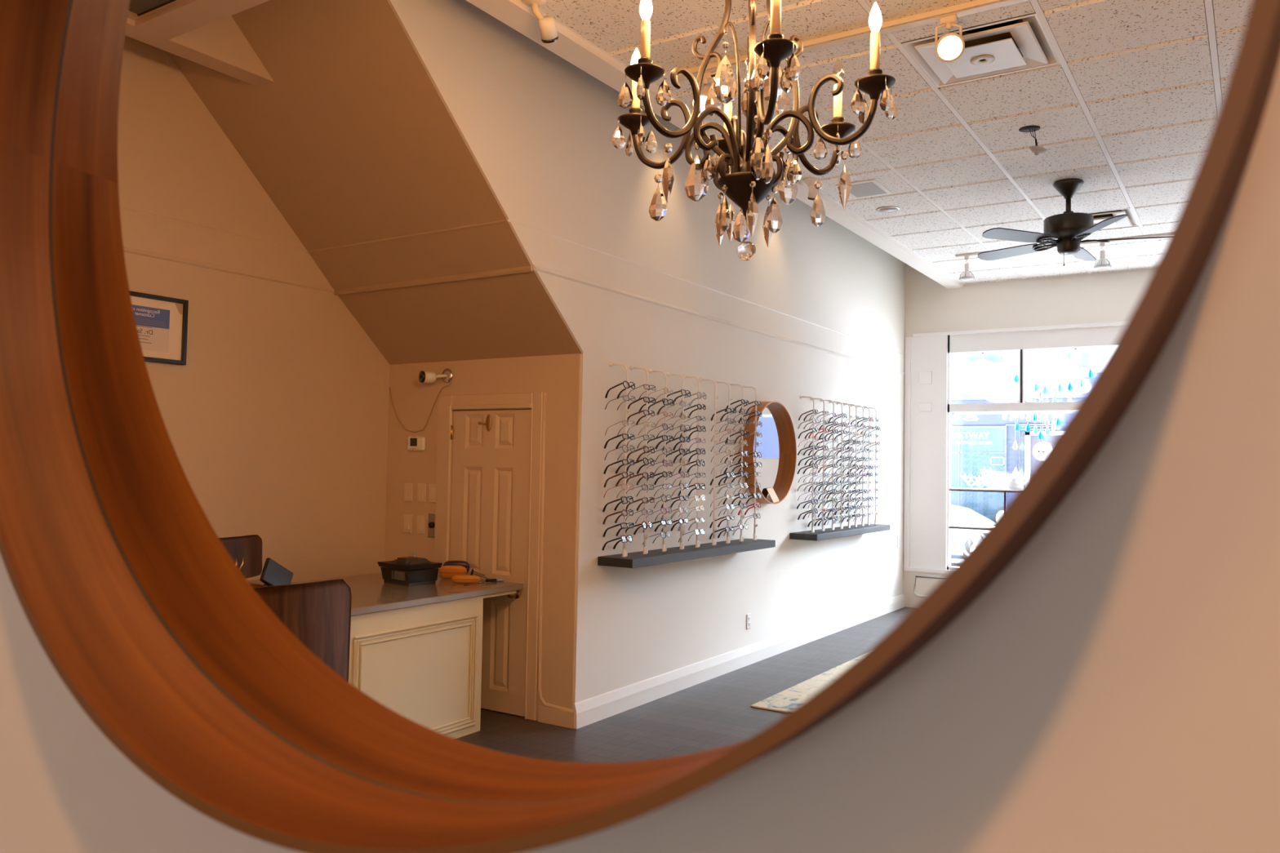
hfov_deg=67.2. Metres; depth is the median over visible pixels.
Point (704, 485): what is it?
eyeglasses
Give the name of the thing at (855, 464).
eyeglasses
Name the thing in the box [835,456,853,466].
eyeglasses
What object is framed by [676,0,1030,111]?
track light
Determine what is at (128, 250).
rail
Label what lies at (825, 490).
eyeglasses
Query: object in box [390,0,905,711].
wall
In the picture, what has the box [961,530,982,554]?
ring ornament
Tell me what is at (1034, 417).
paper raindrop
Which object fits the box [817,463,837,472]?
eyeglasses
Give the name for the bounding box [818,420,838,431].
eyeglasses
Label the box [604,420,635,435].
eyeglasses
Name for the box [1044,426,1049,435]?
paper raindrop
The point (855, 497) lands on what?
eyeglasses
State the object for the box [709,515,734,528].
eyeglasses
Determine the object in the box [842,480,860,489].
eyeglasses
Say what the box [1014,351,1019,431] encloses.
paper raindrop
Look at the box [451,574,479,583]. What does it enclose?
glasses case
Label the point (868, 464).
eyeglasses
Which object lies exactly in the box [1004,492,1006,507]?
post
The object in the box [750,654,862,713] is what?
rug
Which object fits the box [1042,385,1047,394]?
paper raindrop
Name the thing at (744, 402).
eyeglasses
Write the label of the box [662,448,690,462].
eyeglasses
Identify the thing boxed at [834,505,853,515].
eyeglasses
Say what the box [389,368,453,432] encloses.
security camera
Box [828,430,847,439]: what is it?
eyeglasses
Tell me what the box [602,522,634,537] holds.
eyeglasses
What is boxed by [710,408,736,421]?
eyeglasses
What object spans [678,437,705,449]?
eyeglasses
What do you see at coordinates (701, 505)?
eyeglasses
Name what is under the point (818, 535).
wall shelf
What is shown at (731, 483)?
eyeglasses
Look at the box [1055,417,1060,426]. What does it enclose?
paper raindrop
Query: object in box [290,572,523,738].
desk
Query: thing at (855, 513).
eyeglasses
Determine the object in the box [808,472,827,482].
eyeglasses
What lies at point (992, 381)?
cloud
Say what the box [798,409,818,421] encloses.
eyeglasses
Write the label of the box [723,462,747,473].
eyeglasses
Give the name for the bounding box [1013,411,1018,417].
paper raindrop
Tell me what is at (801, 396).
rod
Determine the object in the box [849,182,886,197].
grille
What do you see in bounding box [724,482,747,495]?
eyeglasses
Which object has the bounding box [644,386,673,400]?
eyeglasses
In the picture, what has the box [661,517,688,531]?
eyeglasses
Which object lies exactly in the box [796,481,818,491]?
eyeglasses
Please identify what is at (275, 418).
wall
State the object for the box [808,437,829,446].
eyeglasses
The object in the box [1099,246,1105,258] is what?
socket
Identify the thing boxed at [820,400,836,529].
rod
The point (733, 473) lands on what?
eyeglasses
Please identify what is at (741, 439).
eyeglasses
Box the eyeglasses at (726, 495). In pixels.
[710,494,734,506]
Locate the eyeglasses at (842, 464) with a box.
[827,464,847,475]
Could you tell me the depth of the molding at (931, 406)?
10.28 m
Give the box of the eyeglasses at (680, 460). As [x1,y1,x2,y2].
[662,460,689,473]
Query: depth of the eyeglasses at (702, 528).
6.37 m
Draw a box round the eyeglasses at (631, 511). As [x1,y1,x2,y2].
[602,509,633,524]
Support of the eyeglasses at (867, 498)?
on the rod at (868, 482)
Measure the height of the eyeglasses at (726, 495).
0.090 m
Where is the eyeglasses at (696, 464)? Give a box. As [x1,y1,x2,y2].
[678,458,705,472]
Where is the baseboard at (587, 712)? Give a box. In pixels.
[573,594,905,728]
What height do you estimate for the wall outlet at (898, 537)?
0.114 m
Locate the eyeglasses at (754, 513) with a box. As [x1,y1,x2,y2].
[737,513,760,524]
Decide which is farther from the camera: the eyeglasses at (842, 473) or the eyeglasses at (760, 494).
the eyeglasses at (842, 473)
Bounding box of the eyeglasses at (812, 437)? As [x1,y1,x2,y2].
[797,436,818,447]
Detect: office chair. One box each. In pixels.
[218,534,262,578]
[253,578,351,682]
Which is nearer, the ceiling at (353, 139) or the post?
the ceiling at (353, 139)
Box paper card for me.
[766,487,779,502]
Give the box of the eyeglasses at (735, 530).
[723,524,748,536]
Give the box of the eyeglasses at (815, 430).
[797,427,818,439]
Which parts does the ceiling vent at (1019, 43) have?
plate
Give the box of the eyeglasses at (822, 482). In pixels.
[808,481,828,492]
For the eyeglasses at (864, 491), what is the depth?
9.05 m
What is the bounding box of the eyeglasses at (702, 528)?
[678,528,705,542]
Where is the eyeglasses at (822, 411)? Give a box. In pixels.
[808,410,829,421]
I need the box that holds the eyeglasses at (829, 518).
[817,515,838,526]
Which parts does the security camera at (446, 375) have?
arm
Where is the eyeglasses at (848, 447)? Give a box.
[835,447,853,457]
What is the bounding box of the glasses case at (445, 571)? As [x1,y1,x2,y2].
[438,565,466,578]
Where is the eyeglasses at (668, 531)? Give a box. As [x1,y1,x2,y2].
[642,530,671,544]
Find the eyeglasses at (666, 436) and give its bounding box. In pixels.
[644,435,673,448]
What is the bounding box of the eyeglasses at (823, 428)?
[808,427,828,438]
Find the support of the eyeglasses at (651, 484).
on the rod at (645, 549)
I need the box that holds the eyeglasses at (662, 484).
[644,484,672,497]
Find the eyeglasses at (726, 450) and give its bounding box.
[711,449,736,462]
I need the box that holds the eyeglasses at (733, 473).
[709,471,735,485]
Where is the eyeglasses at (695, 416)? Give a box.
[680,416,706,430]
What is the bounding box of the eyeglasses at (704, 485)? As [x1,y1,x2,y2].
[677,483,705,496]
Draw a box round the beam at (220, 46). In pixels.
[124,15,273,86]
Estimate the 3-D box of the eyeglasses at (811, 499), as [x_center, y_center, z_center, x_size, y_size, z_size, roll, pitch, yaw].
[1.403,0.648,8.061,0.146,0.089,0.148,-1,-3,33]
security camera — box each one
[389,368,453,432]
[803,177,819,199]
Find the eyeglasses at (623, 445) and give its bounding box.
[604,444,635,460]
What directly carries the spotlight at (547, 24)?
attached to the ceiling at (1142, 69)
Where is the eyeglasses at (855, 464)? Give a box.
[842,464,860,474]
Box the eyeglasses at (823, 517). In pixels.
[807,516,828,527]
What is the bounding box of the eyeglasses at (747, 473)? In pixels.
[723,471,748,483]
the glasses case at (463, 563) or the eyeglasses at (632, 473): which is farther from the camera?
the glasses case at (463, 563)
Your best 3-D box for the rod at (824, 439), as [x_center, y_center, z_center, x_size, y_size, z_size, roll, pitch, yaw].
[1.534,0.320,8.277,0.147,1.150,0.043,0,-3,33]
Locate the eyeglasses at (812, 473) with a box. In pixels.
[798,472,817,482]
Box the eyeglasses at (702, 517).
[677,516,705,530]
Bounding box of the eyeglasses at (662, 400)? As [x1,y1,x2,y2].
[648,398,674,415]
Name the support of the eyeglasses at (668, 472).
on the rod at (664, 548)
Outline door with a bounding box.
[434,391,542,720]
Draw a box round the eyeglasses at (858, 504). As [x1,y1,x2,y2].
[841,504,860,514]
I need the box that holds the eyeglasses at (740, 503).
[723,502,747,514]
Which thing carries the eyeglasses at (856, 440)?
on the rod at (856, 433)
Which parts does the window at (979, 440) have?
glass, cornice, door frame, shop door, glass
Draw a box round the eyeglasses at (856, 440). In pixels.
[842,440,860,449]
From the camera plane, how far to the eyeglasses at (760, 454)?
7.11 m
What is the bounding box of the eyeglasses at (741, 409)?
[724,408,748,422]
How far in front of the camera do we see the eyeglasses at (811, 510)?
8.02 m
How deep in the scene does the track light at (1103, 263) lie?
8.18 m
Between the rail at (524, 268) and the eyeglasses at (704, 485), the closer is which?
the rail at (524, 268)
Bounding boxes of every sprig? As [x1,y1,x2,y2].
[960,474,975,488]
[974,475,985,488]
[979,467,991,485]
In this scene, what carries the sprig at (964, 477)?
on the shelf at (951, 488)
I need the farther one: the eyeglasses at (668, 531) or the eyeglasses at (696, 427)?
the eyeglasses at (696, 427)
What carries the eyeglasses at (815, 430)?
on the rod at (801, 396)
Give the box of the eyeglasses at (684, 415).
[662,414,690,426]
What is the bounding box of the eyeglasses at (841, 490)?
[826,489,846,498]
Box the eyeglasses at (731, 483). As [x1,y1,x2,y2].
[709,482,734,493]
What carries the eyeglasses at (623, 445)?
on the rod at (611, 364)
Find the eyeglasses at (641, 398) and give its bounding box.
[627,396,656,413]
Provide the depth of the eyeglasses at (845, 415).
8.61 m
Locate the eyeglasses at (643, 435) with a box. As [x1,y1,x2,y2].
[626,435,654,448]
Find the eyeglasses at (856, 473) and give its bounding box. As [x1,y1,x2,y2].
[842,472,860,482]
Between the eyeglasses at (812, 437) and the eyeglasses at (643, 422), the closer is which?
the eyeglasses at (643, 422)
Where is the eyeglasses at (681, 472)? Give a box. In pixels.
[662,471,688,486]
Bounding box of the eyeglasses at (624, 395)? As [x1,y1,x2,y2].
[604,395,635,410]
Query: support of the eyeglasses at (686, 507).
on the rod at (682, 545)
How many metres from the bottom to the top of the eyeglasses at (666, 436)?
0.087 m
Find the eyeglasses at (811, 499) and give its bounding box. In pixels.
[796,498,817,508]
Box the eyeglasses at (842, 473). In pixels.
[827,472,846,483]
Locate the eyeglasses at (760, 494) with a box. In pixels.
[737,493,761,506]
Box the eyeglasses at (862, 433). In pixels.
[849,432,867,440]
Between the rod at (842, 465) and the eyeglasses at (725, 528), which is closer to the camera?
the eyeglasses at (725, 528)
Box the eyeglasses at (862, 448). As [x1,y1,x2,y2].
[849,448,867,457]
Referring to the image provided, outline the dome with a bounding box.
[988,471,1008,489]
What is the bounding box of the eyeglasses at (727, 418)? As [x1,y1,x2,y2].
[711,417,735,431]
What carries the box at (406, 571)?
on the desk
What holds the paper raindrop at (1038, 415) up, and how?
hanging from the molding at (931, 406)
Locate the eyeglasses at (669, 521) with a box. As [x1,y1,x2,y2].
[642,520,672,532]
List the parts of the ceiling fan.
blade, blade, blade, blade, blade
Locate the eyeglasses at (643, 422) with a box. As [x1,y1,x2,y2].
[626,422,655,435]
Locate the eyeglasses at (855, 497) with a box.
[842,497,860,506]
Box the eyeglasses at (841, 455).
[827,455,846,466]
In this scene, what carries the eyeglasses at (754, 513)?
on the rod at (753, 388)
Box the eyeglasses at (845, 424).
[828,422,847,431]
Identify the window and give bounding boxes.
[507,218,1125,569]
[951,346,1113,559]
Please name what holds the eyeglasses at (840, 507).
on the rod at (842, 465)
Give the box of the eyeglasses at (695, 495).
[678,494,705,506]
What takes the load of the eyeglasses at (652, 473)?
on the rod at (645, 549)
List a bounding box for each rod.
[608,362,631,556]
[630,365,651,554]
[648,368,670,551]
[666,372,687,549]
[682,374,702,547]
[699,377,719,545]
[713,380,733,543]
[727,382,746,542]
[742,385,759,540]
[800,395,817,533]
[810,397,826,531]
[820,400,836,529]
[829,401,844,528]
[836,402,852,528]
[843,404,859,527]
[850,404,866,526]
[856,406,871,525]
[863,407,879,524]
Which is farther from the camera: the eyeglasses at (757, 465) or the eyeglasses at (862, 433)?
the eyeglasses at (862, 433)
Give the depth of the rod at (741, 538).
6.94 m
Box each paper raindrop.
[1001,411,1007,419]
[1013,373,1018,382]
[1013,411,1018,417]
[1013,440,1017,449]
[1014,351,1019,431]
[1025,350,1030,431]
[1025,392,1031,401]
[1026,412,1031,421]
[1032,411,1036,421]
[1032,424,1038,434]
[1033,382,1038,391]
[1036,412,1041,421]
[1037,349,1043,439]
[1037,391,1043,399]
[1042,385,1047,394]
[1044,373,1049,426]
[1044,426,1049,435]
[1051,349,1057,418]
[1051,421,1056,430]
[1052,395,1057,402]
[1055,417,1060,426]
[1057,382,1062,391]
[1066,348,1072,391]
[1066,351,1072,401]
[1079,377,1084,387]
[1087,368,1093,377]
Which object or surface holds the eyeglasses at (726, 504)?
on the rod at (728, 540)
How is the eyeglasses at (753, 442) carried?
on the rod at (753, 388)
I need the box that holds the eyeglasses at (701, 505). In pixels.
[678,505,704,517]
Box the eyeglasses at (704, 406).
[679,404,706,417]
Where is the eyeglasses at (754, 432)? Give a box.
[737,431,762,444]
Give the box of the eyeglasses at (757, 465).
[737,462,762,472]
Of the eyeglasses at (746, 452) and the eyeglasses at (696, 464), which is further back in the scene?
the eyeglasses at (746, 452)
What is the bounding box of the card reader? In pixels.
[259,557,293,586]
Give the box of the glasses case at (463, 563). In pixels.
[443,560,469,573]
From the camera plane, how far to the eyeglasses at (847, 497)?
8.74 m
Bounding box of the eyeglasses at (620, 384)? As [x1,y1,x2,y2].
[604,381,635,399]
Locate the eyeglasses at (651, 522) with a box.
[622,520,653,535]
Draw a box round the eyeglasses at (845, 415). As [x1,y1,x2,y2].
[827,413,847,422]
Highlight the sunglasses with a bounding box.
[470,568,488,578]
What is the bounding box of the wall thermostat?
[407,436,425,451]
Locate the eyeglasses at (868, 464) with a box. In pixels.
[856,464,872,473]
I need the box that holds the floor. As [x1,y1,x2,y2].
[456,607,913,763]
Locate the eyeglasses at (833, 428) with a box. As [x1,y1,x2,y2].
[818,428,838,439]
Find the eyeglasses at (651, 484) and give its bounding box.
[626,484,653,496]
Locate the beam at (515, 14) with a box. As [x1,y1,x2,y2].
[466,0,963,288]
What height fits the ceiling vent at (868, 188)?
0.010 m
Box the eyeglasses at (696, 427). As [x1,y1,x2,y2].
[679,425,706,439]
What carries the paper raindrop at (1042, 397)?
hanging from the molding at (931, 406)
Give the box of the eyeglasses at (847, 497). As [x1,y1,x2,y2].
[834,497,853,507]
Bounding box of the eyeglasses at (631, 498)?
[602,496,633,511]
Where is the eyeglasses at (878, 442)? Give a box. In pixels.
[863,440,880,449]
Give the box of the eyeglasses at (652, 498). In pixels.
[625,497,654,511]
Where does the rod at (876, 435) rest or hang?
on the wall shelf at (818, 535)
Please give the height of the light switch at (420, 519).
0.118 m
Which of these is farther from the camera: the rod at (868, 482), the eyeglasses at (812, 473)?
the rod at (868, 482)
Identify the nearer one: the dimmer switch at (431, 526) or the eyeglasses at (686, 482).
the dimmer switch at (431, 526)
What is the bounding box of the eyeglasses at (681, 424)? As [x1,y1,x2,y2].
[663,424,690,439]
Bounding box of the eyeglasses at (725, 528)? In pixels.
[709,526,734,539]
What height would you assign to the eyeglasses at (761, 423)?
0.098 m
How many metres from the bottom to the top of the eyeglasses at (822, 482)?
0.093 m
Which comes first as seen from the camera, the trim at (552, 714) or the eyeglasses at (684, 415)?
the trim at (552, 714)
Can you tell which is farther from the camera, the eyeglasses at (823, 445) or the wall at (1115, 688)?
the eyeglasses at (823, 445)
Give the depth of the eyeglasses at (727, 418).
6.78 m
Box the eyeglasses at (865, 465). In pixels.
[849,464,867,473]
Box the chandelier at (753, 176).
[611,0,897,260]
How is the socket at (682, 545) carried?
attached to the rod at (682, 545)
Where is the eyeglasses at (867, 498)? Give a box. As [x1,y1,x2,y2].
[856,496,873,506]
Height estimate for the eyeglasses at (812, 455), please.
0.094 m
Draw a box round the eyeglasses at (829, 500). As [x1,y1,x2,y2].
[817,497,837,508]
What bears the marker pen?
on the desk
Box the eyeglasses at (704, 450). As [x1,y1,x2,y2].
[679,448,705,462]
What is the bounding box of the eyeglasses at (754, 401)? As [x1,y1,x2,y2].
[738,400,761,413]
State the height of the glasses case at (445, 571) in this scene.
0.077 m
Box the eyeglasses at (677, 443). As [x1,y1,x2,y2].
[662,435,690,450]
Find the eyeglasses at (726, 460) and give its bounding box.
[711,460,736,473]
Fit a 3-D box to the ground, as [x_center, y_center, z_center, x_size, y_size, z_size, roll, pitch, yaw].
[11.221,2.769,22.977,34.000,0.100,29.020,0,-3,33]
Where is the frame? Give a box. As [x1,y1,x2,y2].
[129,290,188,364]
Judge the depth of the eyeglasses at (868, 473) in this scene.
9.19 m
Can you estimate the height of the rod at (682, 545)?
1.150 m
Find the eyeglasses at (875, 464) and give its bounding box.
[863,464,879,473]
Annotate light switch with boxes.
[403,514,412,533]
[404,483,413,502]
[416,515,425,533]
[417,483,426,502]
[428,484,435,502]
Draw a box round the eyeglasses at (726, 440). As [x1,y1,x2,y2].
[711,440,735,452]
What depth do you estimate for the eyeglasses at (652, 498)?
5.84 m
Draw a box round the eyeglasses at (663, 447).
[644,447,672,462]
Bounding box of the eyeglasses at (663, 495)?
[643,494,671,509]
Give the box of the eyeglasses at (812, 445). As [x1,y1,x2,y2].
[797,444,818,455]
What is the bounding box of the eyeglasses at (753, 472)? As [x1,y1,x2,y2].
[737,471,760,483]
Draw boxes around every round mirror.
[0,0,1279,852]
[742,401,796,504]
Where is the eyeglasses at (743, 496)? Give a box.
[722,493,748,504]
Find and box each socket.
[642,546,648,554]
[661,544,666,551]
[679,542,684,549]
[694,540,699,547]
[711,538,716,545]
[725,537,730,543]
[738,535,743,542]
[752,533,756,540]
[964,259,969,271]
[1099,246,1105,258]
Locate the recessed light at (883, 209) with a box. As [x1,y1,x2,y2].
[875,206,900,213]
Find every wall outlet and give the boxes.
[746,613,751,629]
[897,536,899,546]
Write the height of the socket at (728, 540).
0.044 m
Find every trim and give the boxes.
[537,392,573,728]
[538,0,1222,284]
[903,320,1127,597]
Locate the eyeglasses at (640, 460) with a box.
[626,457,654,474]
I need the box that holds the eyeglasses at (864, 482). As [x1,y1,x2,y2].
[849,480,867,488]
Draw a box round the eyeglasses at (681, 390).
[663,389,691,404]
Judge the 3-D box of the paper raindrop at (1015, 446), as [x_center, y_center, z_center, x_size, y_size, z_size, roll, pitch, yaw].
[3.909,-0.272,10.030,0.050,1.033,0.050,0,-3,33]
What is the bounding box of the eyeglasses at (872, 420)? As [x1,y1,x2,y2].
[857,417,873,426]
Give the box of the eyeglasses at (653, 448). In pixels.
[626,445,654,461]
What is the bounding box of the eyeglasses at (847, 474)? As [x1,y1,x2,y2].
[835,472,854,482]
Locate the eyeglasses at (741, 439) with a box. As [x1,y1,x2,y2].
[724,439,747,453]
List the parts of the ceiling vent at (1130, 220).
plate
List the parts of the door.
knob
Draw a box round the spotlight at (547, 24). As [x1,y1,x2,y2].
[522,0,558,43]
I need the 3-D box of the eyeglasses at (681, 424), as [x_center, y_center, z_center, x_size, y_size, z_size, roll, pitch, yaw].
[0.244,0.036,6.258,0.138,0.093,0.142,0,-3,33]
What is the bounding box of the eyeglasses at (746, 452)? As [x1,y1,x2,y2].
[724,450,748,463]
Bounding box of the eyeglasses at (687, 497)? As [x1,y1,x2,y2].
[660,495,688,507]
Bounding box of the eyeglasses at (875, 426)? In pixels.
[863,426,880,435]
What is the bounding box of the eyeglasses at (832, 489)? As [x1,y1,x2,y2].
[817,488,837,499]
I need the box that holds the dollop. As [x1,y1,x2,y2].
[1006,467,1024,489]
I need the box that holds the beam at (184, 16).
[134,0,269,39]
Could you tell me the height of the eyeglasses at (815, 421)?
0.092 m
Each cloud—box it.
[951,359,1019,402]
[1024,351,1077,395]
[1053,375,1090,394]
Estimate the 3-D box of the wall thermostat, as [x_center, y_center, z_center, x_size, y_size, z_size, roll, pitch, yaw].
[-1.438,0.110,6.186,0.154,0.093,0.027,0,-3,33]
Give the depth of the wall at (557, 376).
5.68 m
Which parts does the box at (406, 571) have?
panel, lid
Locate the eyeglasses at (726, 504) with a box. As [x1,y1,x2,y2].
[709,503,734,516]
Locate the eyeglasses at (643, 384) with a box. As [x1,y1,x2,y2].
[627,384,656,399]
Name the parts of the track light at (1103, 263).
reflector bulb, rail, reflector bulb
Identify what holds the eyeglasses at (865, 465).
on the rod at (863, 466)
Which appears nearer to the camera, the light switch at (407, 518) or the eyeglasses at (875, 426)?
the light switch at (407, 518)
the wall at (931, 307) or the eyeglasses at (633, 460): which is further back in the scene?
the wall at (931, 307)
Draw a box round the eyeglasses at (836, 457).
[817,454,837,465]
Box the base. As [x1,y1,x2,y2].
[622,549,627,556]
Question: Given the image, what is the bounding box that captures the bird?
[1032,350,1050,460]
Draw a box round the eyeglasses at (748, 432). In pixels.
[724,429,749,444]
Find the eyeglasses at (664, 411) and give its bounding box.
[647,411,673,426]
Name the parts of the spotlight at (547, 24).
arm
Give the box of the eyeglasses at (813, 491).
[797,490,818,500]
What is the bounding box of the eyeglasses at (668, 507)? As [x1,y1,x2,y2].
[645,506,671,521]
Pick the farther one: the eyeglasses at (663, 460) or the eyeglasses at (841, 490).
the eyeglasses at (841, 490)
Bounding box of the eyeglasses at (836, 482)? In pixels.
[817,480,838,491]
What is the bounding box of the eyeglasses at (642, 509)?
[625,509,653,523]
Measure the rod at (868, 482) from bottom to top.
1.150 m
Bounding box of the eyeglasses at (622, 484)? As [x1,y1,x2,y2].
[603,484,634,497]
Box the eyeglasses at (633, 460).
[603,459,634,474]
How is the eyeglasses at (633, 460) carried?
on the rod at (611, 364)
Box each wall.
[0,58,1279,852]
[117,35,389,582]
[384,353,580,720]
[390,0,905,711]
[902,263,1155,608]
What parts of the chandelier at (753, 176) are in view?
bulb, bulb, arm, arm, hook rod, arm, lamp shade, hook rod, hook rod, arm, arm, arm, bulb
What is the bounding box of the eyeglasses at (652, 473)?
[626,471,654,484]
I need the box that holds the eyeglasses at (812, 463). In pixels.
[797,462,817,474]
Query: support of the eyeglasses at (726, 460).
on the rod at (728, 540)
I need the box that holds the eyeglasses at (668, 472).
[644,471,672,484]
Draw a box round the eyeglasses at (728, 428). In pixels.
[711,428,735,441]
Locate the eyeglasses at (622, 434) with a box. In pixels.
[604,433,635,448]
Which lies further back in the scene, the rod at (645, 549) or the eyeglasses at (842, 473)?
the eyeglasses at (842, 473)
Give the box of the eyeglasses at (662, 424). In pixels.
[647,423,673,437]
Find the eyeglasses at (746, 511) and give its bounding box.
[737,502,760,515]
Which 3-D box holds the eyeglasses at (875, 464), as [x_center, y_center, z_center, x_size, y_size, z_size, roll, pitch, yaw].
[2.255,0.417,9.389,0.145,0.093,0.148,0,-3,33]
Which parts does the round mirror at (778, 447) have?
glass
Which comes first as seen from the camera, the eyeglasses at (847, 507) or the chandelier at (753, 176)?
the chandelier at (753, 176)
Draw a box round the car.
[951,504,992,555]
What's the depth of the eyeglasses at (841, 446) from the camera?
8.60 m
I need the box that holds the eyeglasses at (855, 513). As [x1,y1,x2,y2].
[841,513,860,522]
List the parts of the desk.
panel moulding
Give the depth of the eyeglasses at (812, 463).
8.04 m
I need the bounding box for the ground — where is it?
[951,558,960,566]
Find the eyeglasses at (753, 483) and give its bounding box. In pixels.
[737,483,760,493]
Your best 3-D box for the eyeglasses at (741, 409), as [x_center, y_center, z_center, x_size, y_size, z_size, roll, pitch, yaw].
[0.705,-0.079,6.978,0.139,0.093,0.142,0,-3,30]
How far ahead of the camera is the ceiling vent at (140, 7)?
4.15 m
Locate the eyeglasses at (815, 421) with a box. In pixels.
[797,417,818,429]
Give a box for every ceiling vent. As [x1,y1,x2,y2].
[128,0,175,16]
[835,178,892,199]
[901,12,1060,87]
[1045,208,1138,229]
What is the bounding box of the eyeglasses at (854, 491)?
[842,488,860,497]
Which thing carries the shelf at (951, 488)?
attached to the molding at (931, 406)
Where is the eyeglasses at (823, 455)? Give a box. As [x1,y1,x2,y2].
[808,455,828,465]
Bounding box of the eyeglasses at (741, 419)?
[724,418,748,431]
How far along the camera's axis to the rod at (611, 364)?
5.67 m
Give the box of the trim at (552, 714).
[537,392,573,728]
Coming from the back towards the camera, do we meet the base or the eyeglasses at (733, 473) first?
the eyeglasses at (733, 473)
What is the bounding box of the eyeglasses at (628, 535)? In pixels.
[601,534,633,550]
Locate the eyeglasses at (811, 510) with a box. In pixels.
[797,508,817,519]
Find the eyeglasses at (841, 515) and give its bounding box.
[826,515,846,524]
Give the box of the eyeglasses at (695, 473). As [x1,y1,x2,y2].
[679,472,706,484]
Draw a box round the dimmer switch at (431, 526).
[427,513,435,537]
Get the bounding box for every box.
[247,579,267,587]
[377,556,442,586]
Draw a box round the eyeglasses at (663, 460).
[646,459,672,473]
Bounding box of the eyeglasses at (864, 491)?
[849,488,867,497]
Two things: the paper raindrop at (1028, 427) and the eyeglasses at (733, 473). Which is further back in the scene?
the paper raindrop at (1028, 427)
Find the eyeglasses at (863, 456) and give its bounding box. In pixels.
[849,456,867,465]
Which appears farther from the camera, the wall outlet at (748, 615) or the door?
the wall outlet at (748, 615)
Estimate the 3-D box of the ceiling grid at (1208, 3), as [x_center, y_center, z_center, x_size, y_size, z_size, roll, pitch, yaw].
[2.804,-1.755,4.693,4.963,0.031,10.030,0,-3,33]
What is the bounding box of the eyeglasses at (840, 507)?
[826,506,846,516]
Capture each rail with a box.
[123,246,334,293]
[307,218,507,253]
[333,265,533,295]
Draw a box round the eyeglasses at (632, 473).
[603,471,634,487]
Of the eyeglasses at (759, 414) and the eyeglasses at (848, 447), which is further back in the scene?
the eyeglasses at (848, 447)
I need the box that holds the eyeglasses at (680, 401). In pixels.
[666,400,690,416]
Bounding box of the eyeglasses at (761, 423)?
[738,420,762,433]
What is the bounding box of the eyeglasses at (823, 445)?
[808,444,828,455]
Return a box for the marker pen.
[485,578,504,582]
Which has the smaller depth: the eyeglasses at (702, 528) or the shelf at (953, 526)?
the eyeglasses at (702, 528)
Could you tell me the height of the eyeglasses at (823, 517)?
0.092 m
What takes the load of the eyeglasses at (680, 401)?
on the rod at (682, 545)
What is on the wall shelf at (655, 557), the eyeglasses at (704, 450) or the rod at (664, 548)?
the rod at (664, 548)
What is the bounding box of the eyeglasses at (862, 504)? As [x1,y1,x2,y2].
[849,504,867,513]
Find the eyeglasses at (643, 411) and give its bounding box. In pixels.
[626,409,654,424]
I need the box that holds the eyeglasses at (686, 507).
[661,506,688,519]
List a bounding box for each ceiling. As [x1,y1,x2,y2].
[127,0,182,20]
[167,0,582,364]
[537,0,1252,284]
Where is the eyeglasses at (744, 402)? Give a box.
[724,399,748,413]
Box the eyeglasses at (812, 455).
[797,454,818,466]
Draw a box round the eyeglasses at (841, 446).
[827,446,846,456]
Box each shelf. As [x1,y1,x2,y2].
[597,538,775,568]
[789,523,890,541]
[948,524,988,529]
[949,487,1017,493]
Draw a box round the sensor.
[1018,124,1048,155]
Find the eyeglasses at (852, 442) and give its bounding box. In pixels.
[835,439,853,448]
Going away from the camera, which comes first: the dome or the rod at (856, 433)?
the rod at (856, 433)
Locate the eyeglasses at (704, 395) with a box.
[679,391,706,406]
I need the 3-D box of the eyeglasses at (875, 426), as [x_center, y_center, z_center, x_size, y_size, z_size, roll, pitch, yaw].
[2.267,0.047,9.407,0.142,0.099,0.148,0,-3,33]
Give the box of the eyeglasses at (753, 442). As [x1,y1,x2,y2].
[737,441,761,453]
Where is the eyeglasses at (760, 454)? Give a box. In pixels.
[737,451,761,462]
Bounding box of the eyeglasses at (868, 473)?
[854,472,872,481]
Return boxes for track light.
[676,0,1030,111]
[955,232,1171,280]
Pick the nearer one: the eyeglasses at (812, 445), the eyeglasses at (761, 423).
the eyeglasses at (761, 423)
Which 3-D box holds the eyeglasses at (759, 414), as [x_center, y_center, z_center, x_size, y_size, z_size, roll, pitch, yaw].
[0.823,-0.068,7.165,0.144,0.093,0.148,0,-3,31]
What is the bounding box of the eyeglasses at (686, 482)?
[662,482,688,497]
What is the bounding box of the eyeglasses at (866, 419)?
[851,417,867,426]
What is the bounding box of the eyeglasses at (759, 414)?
[737,410,762,423]
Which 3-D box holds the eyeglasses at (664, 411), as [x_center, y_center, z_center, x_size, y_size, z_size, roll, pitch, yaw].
[0.125,-0.047,6.076,0.137,0.093,0.142,0,-3,31]
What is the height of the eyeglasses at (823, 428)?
0.090 m
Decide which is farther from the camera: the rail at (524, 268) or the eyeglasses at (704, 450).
the eyeglasses at (704, 450)
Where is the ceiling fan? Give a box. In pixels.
[977,177,1169,266]
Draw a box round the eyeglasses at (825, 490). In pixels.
[808,489,827,500]
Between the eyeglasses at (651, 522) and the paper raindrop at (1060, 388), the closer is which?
the eyeglasses at (651, 522)
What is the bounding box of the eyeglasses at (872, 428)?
[857,425,873,433]
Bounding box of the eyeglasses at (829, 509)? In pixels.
[817,507,837,517]

